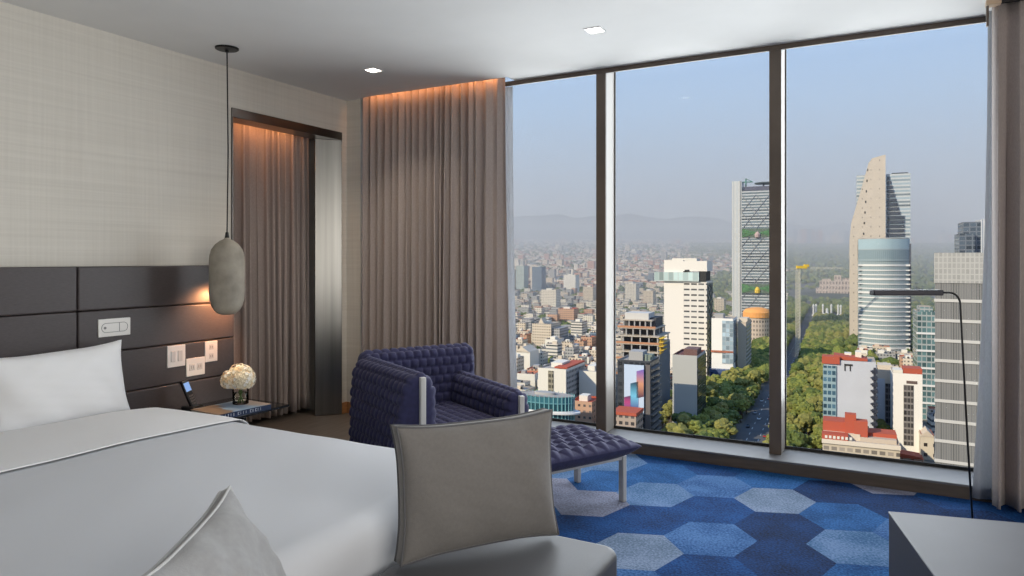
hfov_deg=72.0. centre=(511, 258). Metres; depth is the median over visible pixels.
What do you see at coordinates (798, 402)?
tree
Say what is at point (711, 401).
tree
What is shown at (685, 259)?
plant
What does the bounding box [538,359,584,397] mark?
apartment block
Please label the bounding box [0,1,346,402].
wall
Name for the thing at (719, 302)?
apartment block
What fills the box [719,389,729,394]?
tree
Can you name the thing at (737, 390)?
tree
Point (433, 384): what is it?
armchair
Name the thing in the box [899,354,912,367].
building
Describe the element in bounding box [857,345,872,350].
building
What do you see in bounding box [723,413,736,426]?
tree
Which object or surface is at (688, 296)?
office tower
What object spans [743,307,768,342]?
building
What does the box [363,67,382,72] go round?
recessed light
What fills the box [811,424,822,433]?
tree
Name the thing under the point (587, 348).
building
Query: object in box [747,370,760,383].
tree
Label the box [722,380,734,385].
tree
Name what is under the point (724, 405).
tree
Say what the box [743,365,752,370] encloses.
tree
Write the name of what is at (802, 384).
tree
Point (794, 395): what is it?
tree
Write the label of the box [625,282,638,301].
apartment tower
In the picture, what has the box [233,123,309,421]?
curtain
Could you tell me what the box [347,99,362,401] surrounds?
wall
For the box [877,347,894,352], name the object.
building
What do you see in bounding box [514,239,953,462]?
ground
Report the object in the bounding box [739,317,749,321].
plant
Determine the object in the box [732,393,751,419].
tree
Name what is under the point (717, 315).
plant
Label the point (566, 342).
building
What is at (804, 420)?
tree
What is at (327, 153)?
trim
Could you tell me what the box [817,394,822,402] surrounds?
tree
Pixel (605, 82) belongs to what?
window mullion
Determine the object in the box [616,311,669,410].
building
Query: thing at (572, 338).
building
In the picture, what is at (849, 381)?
block
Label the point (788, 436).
tree
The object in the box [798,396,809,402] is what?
tree
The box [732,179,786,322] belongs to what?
office tower
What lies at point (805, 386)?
tree
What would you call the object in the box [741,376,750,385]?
tree
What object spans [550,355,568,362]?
building
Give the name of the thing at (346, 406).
baseboard
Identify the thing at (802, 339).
cars
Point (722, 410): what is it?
tree
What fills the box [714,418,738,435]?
tree
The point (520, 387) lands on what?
building
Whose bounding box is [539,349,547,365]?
building
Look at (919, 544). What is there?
desk
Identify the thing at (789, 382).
tree
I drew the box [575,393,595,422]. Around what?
building
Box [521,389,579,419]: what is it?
curved building
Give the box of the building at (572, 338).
[569,334,581,340]
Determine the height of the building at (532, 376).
16.091 m
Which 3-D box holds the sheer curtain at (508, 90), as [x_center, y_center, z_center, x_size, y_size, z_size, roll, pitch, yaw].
[-0.033,-0.045,5.656,0.186,2.670,0.023,0,0,29]
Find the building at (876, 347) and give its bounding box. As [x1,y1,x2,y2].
[872,343,889,350]
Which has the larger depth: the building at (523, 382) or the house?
the house
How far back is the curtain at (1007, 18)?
3.88 m
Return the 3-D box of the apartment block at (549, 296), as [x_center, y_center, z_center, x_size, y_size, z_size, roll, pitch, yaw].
[74.525,78.181,1354.443,30.755,43.638,24.000,0,0,25]
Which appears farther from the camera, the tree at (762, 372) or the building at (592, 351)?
the building at (592, 351)
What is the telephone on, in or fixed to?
on the nightstand
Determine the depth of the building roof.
350.41 m
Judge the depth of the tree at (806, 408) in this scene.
408.87 m
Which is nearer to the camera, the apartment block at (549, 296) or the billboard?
the billboard
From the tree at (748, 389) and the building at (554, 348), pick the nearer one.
the tree at (748, 389)
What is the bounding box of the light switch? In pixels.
[167,344,184,367]
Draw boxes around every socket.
[186,356,204,376]
[189,364,194,370]
[197,363,201,369]
[205,340,216,361]
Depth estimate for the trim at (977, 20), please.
4.71 m
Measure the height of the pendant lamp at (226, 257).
1.795 m
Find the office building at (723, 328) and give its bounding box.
[710,313,736,376]
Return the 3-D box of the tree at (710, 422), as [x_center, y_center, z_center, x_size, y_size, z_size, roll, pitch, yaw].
[107.777,93.575,385.157,9.731,12.894,9.940,0,0,9]
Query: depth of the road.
460.94 m
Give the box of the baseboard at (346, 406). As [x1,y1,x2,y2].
[342,402,350,413]
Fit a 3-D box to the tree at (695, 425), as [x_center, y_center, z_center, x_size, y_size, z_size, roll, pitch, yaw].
[98.044,92.909,377.066,11.791,14.234,11.616,0,0,-22]
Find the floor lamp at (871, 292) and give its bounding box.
[869,290,973,518]
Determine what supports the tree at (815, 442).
on the ground
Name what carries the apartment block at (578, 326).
on the ground
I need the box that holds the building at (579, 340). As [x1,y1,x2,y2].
[574,338,586,345]
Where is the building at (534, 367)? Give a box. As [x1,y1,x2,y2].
[527,364,540,370]
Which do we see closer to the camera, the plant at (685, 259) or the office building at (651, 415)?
the office building at (651, 415)
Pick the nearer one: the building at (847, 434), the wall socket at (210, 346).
the wall socket at (210, 346)
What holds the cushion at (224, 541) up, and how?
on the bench
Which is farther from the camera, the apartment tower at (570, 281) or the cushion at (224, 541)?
the apartment tower at (570, 281)
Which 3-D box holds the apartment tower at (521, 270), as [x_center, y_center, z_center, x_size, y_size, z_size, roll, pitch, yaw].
[27.769,48.533,1908.674,23.565,65.335,30.000,0,0,25]
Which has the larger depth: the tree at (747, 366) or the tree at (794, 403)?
the tree at (747, 366)
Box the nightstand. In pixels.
[176,397,289,420]
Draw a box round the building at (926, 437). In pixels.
[918,425,933,460]
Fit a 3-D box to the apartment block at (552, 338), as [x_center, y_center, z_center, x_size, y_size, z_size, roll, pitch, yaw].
[51.377,89.862,722.298,30.161,20.277,21.000,0,0,25]
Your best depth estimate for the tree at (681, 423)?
369.83 m
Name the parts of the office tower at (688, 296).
glass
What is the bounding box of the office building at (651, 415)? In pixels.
[617,349,661,429]
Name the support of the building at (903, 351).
on the ground
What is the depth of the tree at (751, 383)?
485.30 m
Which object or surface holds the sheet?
on the duvet
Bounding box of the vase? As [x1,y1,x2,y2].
[232,388,248,404]
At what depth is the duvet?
2.44 m
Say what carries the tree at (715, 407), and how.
on the ground
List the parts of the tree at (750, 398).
crown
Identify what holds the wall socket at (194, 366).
attached to the headboard
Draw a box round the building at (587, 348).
[585,346,591,354]
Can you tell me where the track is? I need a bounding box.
[985,0,1023,26]
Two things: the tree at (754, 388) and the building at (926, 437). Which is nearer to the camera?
the building at (926, 437)
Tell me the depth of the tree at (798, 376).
516.98 m
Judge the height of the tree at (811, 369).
15.579 m
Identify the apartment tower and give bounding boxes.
[516,265,527,288]
[531,266,545,290]
[563,274,578,291]
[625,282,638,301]
[890,365,921,452]
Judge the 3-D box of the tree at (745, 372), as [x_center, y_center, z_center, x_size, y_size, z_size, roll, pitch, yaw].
[181.337,91.757,536.868,12.120,16.543,11.865,0,0,3]
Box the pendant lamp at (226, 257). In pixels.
[209,45,244,314]
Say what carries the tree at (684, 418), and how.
on the ground
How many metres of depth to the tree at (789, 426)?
364.19 m
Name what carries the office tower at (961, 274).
on the ground
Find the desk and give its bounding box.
[888,511,1023,575]
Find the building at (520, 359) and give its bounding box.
[516,354,523,372]
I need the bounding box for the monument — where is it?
[812,304,841,315]
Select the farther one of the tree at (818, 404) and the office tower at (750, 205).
the office tower at (750, 205)
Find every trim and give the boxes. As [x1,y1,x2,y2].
[231,107,341,239]
[314,139,341,415]
[505,16,985,86]
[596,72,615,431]
[632,444,1005,504]
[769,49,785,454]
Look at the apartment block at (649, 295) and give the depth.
1397.09 m
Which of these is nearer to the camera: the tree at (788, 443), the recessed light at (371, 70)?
the recessed light at (371, 70)
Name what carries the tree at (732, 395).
on the ground
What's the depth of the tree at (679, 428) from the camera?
348.23 m
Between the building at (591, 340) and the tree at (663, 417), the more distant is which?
the building at (591, 340)
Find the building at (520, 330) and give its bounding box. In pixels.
[517,328,529,333]
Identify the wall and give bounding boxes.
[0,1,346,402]
[301,138,314,409]
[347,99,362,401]
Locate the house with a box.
[516,344,538,369]
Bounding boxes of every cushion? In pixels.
[142,485,285,575]
[390,408,559,566]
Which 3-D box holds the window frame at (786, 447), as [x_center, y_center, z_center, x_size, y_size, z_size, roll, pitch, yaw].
[2.377,-0.140,4.545,1.170,2.920,0.020,0,0,29]
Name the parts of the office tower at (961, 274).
crown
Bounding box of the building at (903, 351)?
[895,349,912,355]
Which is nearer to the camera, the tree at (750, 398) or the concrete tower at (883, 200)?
the tree at (750, 398)
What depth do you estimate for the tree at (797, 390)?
473.60 m
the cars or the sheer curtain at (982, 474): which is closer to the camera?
the sheer curtain at (982, 474)
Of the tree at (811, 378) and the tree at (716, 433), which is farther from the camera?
the tree at (811, 378)
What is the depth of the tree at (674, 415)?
390.52 m
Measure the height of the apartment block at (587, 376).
33.757 m
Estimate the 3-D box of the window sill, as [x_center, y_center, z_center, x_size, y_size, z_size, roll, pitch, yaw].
[0.808,1.302,5.208,4.790,0.013,0.335,0,0,29]
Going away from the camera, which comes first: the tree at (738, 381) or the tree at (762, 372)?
the tree at (738, 381)
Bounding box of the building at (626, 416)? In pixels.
[616,406,643,428]
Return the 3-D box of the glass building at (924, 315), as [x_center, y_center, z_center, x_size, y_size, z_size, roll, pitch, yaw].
[263.152,65.153,450.293,11.022,69.694,28.600,0,0,25]
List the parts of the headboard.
panel, panel, panel, panel, panel, panel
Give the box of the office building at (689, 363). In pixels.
[672,346,705,422]
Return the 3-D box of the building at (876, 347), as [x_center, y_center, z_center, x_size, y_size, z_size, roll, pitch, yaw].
[370.264,92.576,707.053,15.004,14.849,10.094,0,0,22]
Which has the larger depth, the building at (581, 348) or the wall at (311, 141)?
the building at (581, 348)
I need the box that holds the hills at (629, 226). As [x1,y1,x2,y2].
[514,213,957,239]
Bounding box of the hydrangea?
[220,363,255,401]
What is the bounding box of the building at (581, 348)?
[576,344,584,354]
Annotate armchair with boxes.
[348,343,528,447]
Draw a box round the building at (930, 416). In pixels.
[927,410,934,434]
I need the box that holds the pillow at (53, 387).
[0,340,129,431]
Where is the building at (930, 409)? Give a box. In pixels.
[927,406,934,412]
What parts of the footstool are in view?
leg, frame rail, leg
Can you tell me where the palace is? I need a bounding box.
[816,275,848,293]
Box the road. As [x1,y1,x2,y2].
[735,325,807,442]
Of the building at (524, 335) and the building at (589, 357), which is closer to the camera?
the building at (589, 357)
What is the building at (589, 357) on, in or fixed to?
on the ground
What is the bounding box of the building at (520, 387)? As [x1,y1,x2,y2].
[517,384,533,390]
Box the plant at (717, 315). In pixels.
[715,313,724,317]
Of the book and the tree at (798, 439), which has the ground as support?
the tree at (798, 439)
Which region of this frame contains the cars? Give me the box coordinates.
[746,339,802,440]
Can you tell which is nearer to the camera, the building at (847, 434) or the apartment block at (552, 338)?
the building at (847, 434)
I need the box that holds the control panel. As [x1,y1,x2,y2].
[98,317,129,337]
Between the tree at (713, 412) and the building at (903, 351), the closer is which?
the tree at (713, 412)
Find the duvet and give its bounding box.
[0,421,397,575]
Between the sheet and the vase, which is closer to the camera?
the sheet
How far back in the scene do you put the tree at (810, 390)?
463.53 m
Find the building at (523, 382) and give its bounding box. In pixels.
[517,380,529,386]
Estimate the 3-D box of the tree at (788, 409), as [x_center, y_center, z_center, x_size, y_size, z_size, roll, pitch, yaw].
[164.705,92.260,426.361,10.167,15.532,11.794,0,0,10]
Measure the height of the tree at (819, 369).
16.746 m
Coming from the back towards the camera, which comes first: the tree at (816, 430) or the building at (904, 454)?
the tree at (816, 430)
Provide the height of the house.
23.213 m
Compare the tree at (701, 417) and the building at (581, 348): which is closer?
the tree at (701, 417)
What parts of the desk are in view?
panel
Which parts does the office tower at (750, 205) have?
crown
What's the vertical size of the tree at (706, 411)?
13.165 m
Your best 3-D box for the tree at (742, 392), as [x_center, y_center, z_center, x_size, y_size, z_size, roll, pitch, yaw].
[153.711,93.650,467.268,10.229,12.743,10.014,0,0,38]
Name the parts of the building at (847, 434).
cornice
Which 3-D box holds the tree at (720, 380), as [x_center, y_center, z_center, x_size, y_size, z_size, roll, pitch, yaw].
[154.072,93.317,514.288,10.906,13.415,11.070,0,0,-33]
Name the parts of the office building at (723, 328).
glass corner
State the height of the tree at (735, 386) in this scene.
13.881 m
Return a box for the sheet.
[0,407,248,472]
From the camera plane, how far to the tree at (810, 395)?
457.24 m
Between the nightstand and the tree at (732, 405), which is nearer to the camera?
the nightstand
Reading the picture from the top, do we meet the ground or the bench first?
the ground
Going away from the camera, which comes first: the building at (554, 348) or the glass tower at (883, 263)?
the building at (554, 348)
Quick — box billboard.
[624,364,643,413]
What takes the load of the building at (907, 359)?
on the ground
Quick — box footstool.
[551,424,640,501]
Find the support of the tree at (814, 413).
on the ground
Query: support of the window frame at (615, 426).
in the wall at (354, 107)
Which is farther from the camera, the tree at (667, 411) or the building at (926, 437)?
the tree at (667, 411)
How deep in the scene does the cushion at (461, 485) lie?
2.32 m
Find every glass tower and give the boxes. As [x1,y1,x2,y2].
[858,238,910,350]
[954,219,984,252]
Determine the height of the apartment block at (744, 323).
49.787 m
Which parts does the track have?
rail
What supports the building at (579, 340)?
on the ground
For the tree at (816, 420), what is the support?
on the ground
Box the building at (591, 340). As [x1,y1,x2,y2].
[581,334,595,347]
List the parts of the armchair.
backrest, post, seat, post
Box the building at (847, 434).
[822,412,900,458]
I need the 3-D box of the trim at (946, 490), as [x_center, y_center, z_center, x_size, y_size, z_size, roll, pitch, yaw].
[0.769,1.344,5.136,4.790,0.072,0.160,0,0,29]
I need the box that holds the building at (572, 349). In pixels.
[565,344,578,357]
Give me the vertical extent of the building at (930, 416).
12.572 m
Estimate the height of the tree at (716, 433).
12.862 m
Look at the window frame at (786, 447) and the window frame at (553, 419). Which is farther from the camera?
the window frame at (553, 419)
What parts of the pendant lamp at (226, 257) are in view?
cord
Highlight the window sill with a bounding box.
[551,421,990,489]
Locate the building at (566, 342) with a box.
[562,339,574,350]
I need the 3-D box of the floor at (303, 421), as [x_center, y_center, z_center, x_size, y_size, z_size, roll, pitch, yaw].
[-2.742,1.391,3.082,1.960,0.018,7.600,0,0,29]
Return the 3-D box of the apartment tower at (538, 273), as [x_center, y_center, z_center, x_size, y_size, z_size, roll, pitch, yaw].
[69.187,50.771,1858.805,30.941,65.557,30.000,0,0,25]
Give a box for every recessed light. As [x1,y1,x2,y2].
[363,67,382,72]
[583,26,605,33]
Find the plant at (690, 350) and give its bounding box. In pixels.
[684,346,700,354]
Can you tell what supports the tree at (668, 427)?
on the ground
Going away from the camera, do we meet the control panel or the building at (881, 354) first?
the control panel
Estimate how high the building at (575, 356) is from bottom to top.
19.907 m
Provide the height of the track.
0.140 m
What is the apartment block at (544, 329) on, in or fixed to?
on the ground
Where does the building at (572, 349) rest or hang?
on the ground
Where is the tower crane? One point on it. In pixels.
(805, 266)
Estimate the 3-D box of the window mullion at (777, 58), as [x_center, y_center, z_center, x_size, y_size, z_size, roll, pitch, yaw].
[1.794,-0.147,4.762,0.087,2.885,0.202,0,0,29]
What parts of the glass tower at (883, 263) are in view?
crown glass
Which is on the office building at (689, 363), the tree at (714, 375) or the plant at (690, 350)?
the plant at (690, 350)
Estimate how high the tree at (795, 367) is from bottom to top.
17.157 m
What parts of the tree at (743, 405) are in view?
crown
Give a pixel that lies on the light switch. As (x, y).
(175, 353)
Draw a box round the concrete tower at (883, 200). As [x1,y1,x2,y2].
[849,155,910,335]
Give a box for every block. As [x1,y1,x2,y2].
[532,317,567,345]
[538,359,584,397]
[541,288,560,306]
[545,336,579,345]
[558,307,578,321]
[571,319,586,335]
[579,363,595,395]
[583,285,595,300]
[643,289,655,303]
[714,297,725,311]
[737,317,750,367]
[822,350,877,427]
[876,362,891,425]
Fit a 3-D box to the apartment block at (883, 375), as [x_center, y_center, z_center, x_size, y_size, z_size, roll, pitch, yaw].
[208.965,79.320,395.979,8.485,41.360,22.500,0,0,25]
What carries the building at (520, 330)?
on the ground
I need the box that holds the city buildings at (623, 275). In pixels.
[514,228,953,332]
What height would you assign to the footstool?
0.391 m
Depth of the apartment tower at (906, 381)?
363.48 m
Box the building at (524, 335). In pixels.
[520,332,530,342]
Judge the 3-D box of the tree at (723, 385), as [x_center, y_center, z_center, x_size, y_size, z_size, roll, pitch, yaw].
[147.249,92.943,486.357,10.675,14.164,10.835,0,0,-11]
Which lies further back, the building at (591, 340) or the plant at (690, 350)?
the building at (591, 340)
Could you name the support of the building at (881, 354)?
on the ground
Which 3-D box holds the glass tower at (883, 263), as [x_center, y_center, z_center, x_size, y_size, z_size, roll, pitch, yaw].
[389.163,39.128,737.721,48.670,121.745,40.500,0,0,25]
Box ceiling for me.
[0,0,991,100]
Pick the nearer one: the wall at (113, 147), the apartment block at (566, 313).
the wall at (113, 147)
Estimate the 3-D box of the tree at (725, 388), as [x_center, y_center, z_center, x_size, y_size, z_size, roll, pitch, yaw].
[146.159,93.370,476.974,11.739,13.307,11.916,0,0,-38]
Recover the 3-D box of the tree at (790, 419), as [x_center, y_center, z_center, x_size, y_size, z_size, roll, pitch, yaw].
[150.451,92.375,384.500,11.980,15.300,10.327,0,0,4]
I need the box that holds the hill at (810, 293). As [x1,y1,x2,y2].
[798,291,848,297]
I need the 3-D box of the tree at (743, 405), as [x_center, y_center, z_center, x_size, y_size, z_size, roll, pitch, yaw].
[139.585,92.882,431.146,12.316,14.288,12.501,0,0,-15]
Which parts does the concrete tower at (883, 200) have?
glass, concrete blade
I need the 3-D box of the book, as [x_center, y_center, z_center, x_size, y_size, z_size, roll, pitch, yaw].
[-1.847,0.990,4.644,0.291,0.036,0.400,0,0,33]
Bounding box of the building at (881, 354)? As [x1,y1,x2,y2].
[875,350,894,359]
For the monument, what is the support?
on the ground
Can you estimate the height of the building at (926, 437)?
14.621 m
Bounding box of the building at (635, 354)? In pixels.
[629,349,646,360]
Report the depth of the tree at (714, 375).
529.89 m
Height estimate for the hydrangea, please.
0.264 m
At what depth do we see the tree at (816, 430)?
366.06 m
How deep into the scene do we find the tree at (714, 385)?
471.52 m
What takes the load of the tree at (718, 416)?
on the ground
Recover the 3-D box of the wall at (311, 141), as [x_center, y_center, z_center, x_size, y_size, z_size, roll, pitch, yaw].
[-2.182,-0.020,6.021,0.520,2.800,1.900,0,0,29]
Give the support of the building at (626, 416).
on the ground
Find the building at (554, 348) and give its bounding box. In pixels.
[546,341,561,363]
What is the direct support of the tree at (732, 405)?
on the ground
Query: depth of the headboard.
4.47 m
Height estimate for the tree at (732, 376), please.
17.977 m
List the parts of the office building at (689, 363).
glass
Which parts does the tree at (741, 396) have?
crown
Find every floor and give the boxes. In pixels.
[247,408,350,440]
[552,453,1023,575]
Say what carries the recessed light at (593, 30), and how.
in the ceiling
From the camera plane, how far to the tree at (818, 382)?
475.80 m
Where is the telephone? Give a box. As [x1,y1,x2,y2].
[180,380,203,411]
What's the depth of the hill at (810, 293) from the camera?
1709.24 m
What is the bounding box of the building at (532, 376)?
[517,370,537,389]
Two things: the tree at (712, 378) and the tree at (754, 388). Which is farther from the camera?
the tree at (712, 378)
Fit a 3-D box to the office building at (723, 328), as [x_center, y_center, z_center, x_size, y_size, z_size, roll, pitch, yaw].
[177.756,72.894,590.373,18.666,54.213,32.000,0,0,25]
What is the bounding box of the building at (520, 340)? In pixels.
[516,337,527,344]
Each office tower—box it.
[654,258,712,375]
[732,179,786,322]
[934,253,983,467]
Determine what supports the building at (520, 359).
on the ground
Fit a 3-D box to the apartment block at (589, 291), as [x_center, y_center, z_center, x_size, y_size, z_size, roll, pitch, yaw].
[166.200,78.287,1506.226,22.257,43.426,24.000,0,0,25]
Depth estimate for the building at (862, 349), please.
659.94 m
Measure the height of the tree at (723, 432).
12.458 m
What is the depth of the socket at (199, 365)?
4.89 m
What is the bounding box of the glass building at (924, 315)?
[913,305,934,419]
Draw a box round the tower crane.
[786,264,841,356]
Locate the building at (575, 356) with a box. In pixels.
[569,354,586,364]
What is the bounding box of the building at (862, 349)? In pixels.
[857,347,867,354]
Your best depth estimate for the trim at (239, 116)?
5.61 m
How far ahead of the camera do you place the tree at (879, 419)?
377.68 m
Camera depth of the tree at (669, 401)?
432.48 m
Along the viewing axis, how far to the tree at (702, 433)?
342.62 m
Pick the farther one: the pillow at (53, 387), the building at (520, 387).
the building at (520, 387)
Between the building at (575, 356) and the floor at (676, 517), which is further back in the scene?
the building at (575, 356)
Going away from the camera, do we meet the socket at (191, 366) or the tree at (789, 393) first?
the socket at (191, 366)
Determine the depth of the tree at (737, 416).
401.55 m
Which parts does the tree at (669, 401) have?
crown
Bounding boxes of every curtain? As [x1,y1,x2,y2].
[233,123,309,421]
[362,78,510,385]
[505,86,516,387]
[972,10,991,499]
[992,1,1023,512]
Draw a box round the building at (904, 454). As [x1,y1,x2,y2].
[900,449,923,461]
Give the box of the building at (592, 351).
[589,347,595,356]
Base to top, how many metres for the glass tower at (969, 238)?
134.560 m
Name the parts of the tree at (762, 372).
crown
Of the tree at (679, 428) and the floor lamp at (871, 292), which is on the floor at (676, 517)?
the floor lamp at (871, 292)
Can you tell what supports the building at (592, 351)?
on the ground
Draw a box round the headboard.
[0,265,233,409]
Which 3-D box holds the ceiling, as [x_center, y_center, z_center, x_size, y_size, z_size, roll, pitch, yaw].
[-0.324,-1.595,1.655,7.950,0.350,7.800,0,0,29]
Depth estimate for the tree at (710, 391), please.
455.79 m
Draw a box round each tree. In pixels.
[659,406,671,417]
[659,411,667,428]
[661,423,676,431]
[662,400,671,421]
[671,411,691,421]
[673,425,689,433]
[677,413,690,427]
[678,422,693,434]
[687,419,706,433]
[692,413,709,423]
[694,430,714,436]
[702,407,714,414]
[703,418,714,427]
[706,376,717,382]
[706,381,720,394]
[706,387,717,396]
[706,397,724,405]
[706,405,720,410]
[707,429,724,437]
[708,374,720,378]
[709,410,722,418]
[711,414,722,420]
[713,429,729,438]
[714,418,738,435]
[716,402,728,408]
[717,377,728,383]
[718,408,727,413]
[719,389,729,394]
[719,400,737,409]
[720,383,730,387]
[721,387,734,392]
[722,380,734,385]
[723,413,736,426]
[726,371,740,382]
[727,410,741,423]
[728,393,737,399]
[730,385,743,390]
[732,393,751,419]
[734,378,747,386]
[734,387,744,392]
[734,399,749,422]
[738,391,752,395]
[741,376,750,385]
[742,368,753,375]
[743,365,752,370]
[744,385,759,398]
[744,395,754,413]
[745,387,756,399]
[746,382,760,389]
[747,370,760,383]
[758,370,767,389]
[786,381,795,386]
[786,389,792,396]
[786,400,792,412]
[786,415,796,424]
[786,423,798,431]
[786,429,791,439]
[786,439,791,445]
[788,400,797,415]
[789,363,804,373]
[789,372,797,377]
[789,430,811,447]
[790,393,800,399]
[792,388,802,393]
[793,373,807,378]
[794,413,812,433]
[795,382,805,388]
[796,379,809,384]
[796,404,814,414]
[797,401,814,407]
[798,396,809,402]
[803,385,812,392]
[803,387,820,394]
[805,392,816,397]
[806,396,822,412]
[807,376,816,382]
[807,411,822,418]
[807,435,821,448]
[808,366,817,372]
[811,416,822,431]
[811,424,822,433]
[811,427,822,449]
[813,378,822,390]
[816,366,822,372]
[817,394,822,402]
[876,418,887,424]
[876,422,891,429]
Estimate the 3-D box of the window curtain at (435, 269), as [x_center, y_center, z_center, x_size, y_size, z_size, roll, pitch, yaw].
[-0.658,-0.147,5.919,1.498,2.865,0.144,0,0,29]
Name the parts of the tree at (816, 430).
crown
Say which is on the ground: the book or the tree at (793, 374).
the tree at (793, 374)
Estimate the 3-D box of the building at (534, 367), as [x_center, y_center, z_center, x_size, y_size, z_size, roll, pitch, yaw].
[19.746,91.487,552.873,13.063,17.026,11.941,0,0,22]
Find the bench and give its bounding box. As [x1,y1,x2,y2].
[378,536,616,575]
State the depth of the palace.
1734.89 m
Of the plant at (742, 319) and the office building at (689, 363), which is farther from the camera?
the plant at (742, 319)
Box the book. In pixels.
[190,399,270,417]
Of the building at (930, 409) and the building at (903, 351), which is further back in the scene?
the building at (903, 351)
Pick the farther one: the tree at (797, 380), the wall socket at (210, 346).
the tree at (797, 380)
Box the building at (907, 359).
[903,355,912,365]
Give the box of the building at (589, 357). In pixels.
[579,353,591,363]
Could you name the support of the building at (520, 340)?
on the ground
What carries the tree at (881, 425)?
on the ground
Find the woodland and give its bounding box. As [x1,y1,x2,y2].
[514,242,953,396]
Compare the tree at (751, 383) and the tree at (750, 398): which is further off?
the tree at (751, 383)

